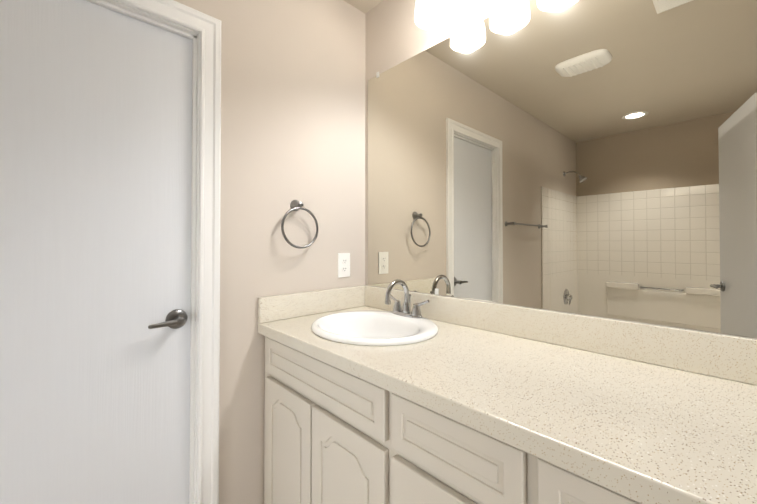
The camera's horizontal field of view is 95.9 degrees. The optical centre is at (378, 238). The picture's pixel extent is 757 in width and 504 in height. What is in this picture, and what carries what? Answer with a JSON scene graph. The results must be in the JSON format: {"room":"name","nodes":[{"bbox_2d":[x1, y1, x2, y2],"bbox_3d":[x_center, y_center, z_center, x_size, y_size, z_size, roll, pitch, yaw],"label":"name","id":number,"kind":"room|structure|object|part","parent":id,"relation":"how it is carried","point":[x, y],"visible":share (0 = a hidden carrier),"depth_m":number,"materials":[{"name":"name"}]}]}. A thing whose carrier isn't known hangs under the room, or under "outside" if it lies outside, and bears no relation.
{"room":"bathroom","nodes":[
{"label":"bathroom","id":0,"kind":"room"},
{"bbox_2d":[174,0,364,503],"bbox_3d":[-1.289,0.062,0.649,3.250,2.440,0.120,1,-1,-43],"label":"wall","id":1,"kind":"structure","parent":0,"point":[292,100],"depth_m":1.39,"materials":[{"name":"paint"}]},
{"bbox_2d":[0,0,191,503],"bbox_3d":[-0.859,0.280,0.999,0.580,1.997,0.098,1,-1,-43],"label":"door","id":2,"kind":"structure","parent":1,"relation":"in","point":[95,191],"depth_m":1.02,"materials":[{"name":"white wood"}]},
{"bbox_3d":[-0.694,0.274,1.130,0.123,0.066,0.064,1,-1,-43],"label":"handle","id":3,"kind":"part","parent":2,"relation":"part of","materials":[{"name":"grey metal"}]},
{"bbox_2d":[87,0,220,503],"bbox_3d":[-0.879,0.245,1.021,0.734,2.082,0.138,1,-1,-43],"label":"door frame","id":4,"kind":"structure","parent":1,"relation":"attached to","point":[207,27],"depth_m":1.20,"materials":[{"name":"white wood"}]},
{"bbox_2d":[281,200,318,248],"bbox_3d":[-0.336,-0.063,1.431,0.174,0.207,0.052,1,-1,-43],"label":"towel ring","id":5,"kind":"object","parent":1,"relation":"attached to","point":[296,205],"visible":0.98,"depth_m":1.42,"materials":[{"name":"grey metal"}]},
{"bbox_2d":[258,286,365,322],"bbox_3d":[-0.270,0.279,1.510,0.539,0.100,0.019,1,-1,-43],"label":"backsplash","id":6,"kind":"structure","parent":1,"relation":"attached to","point":[286,306],"depth_m":1.47,"materials":[{"name":"beige stone"}]},
{"bbox_2d":[338,253,349,277],"bbox_3d":[-0.163,0.124,1.622,0.070,0.115,0.009,1,-1,-43],"label":"electrical outlet plate","id":7,"kind":"object","parent":1,"relation":"attached to","point":[343,264],"visible":1,"depth_m":1.62,"materials":[{"name":"white plastic"}]},
{"bbox_2d":[344,0,382,13],"bbox_3d":[-0.356,-1.220,-0.325,3.490,0.100,2.840,1,-1,-43],"label":"ceiling","id":8,"kind":"structure","parent":0,"point":[365,6],"depth_m":1.67,"materials":[{"name":"paint"}]},
{"bbox_2d":[415,0,491,29],"bbox_3d":[0.409,-0.930,1.088,0.190,0.215,0.740,1,-1,-43],"label":"sconce","id":9,"kind":"object","parent":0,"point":[433,14],"visible":1,"depth_m":1.24,"materials":[{"name":"white glass"}]},
{"bbox_3d":[0.207,-0.879,1.268,0.144,0.118,0.144,1,-1,-43],"label":"lamp shade","id":10,"kind":"part","parent":9,"relation":"part of","materials":[{"name":"white glass"}]},
{"bbox_3d":[0.330,-0.881,1.137,0.144,0.118,0.144,1,-1,-43],"label":"lamp shade","id":11,"kind":"part","parent":9,"relation":"part of","materials":[{"name":"white glass"}]},
{"bbox_2d":[365,0,756,338],"bbox_3d":[0.866,0.064,0.813,0.130,2.440,2.840,1,-1,-43],"label":"mirror","id":12,"kind":"object","parent":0,"point":[597,158],"depth_m":1.03,"materials":[{"name":"clear glass"}]},
{"bbox_3d":[-0.356,1.320,-0.356,3.490,0.100,2.840,1,-1,-43],"label":"floor","id":13,"kind":"structure","parent":0,"visible":0},
{"bbox_2d":[258,331,661,503],"bbox_3d":[0.575,0.820,0.631,0.547,0.922,2.448,1,-1,-43],"label":"bathroom vanity","id":14,"kind":"object","parent":13,"relation":"on","point":[389,394],"depth_m":0.84,"materials":[{"name":"beige paint"}]},
{"bbox_3d":[-0.316,0.842,1.189,0.018,0.638,0.316,1,-1,-43],"label":"door","id":15,"kind":"part","parent":14,"relation":"part of","materials":[{"name":"beige paint"}]},
{"bbox_3d":[-0.091,0.839,0.951,0.018,0.638,0.324,1,-1,-43],"label":"door","id":16,"kind":"part","parent":14,"relation":"part of","materials":[{"name":"beige paint"}]},
{"bbox_3d":[0.145,0.836,0.701,0.018,0.638,0.316,1,-1,-43],"label":"door","id":17,"kind":"part","parent":14,"relation":"part of","materials":[{"name":"beige paint"}]},
{"bbox_3d":[0.145,0.431,0.705,0.018,0.129,0.316,1,-1,-43],"label":"drawer","id":18,"kind":"part","parent":14,"relation":"part of","materials":[{"name":"beige paint"}]},
{"bbox_2d":[258,307,756,503],"bbox_3d":[0.581,0.338,0.622,0.558,0.040,2.478,1,-1,-43],"label":"countertop","id":19,"kind":"structure","parent":14,"relation":"on","point":[666,435],"depth_m":0.66,"materials":[{"name":"beige stone"}]},
{"bbox_2d":[286,303,465,354],"bbox_3d":[-0.017,0.382,1.260,0.444,0.149,0.486,1,-1,-43],"label":"sink","id":20,"kind":"object","parent":19,"relation":"in","point":[372,330],"depth_m":1.32,"materials":[{"name":"white ceramic"}]},
{"bbox_2d":[382,279,429,318],"bbox_3d":[0.082,0.234,1.354,0.145,0.148,0.215,1,-1,-43],"label":"faucet","id":21,"kind":"object","parent":19,"relation":"on","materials":[{"name":"silver metal"}]},
{"bbox_2d":[362,285,756,382],"bbox_3d":[0.777,0.271,0.808,0.019,0.100,2.478,1,-1,-43],"label":"backsplash","id":22,"kind":"structure","parent":19,"relation":"on","point":[725,356],"depth_m":0.93,"materials":[{"name":"beige stone"}]},
{"bbox_3d":[0.378,0.428,0.458,0.018,0.129,0.316,1,-1,-43],"label":"drawer","id":23,"kind":"part","parent":14,"relation":"part of","materials":[{"name":"beige paint"}]}
]}

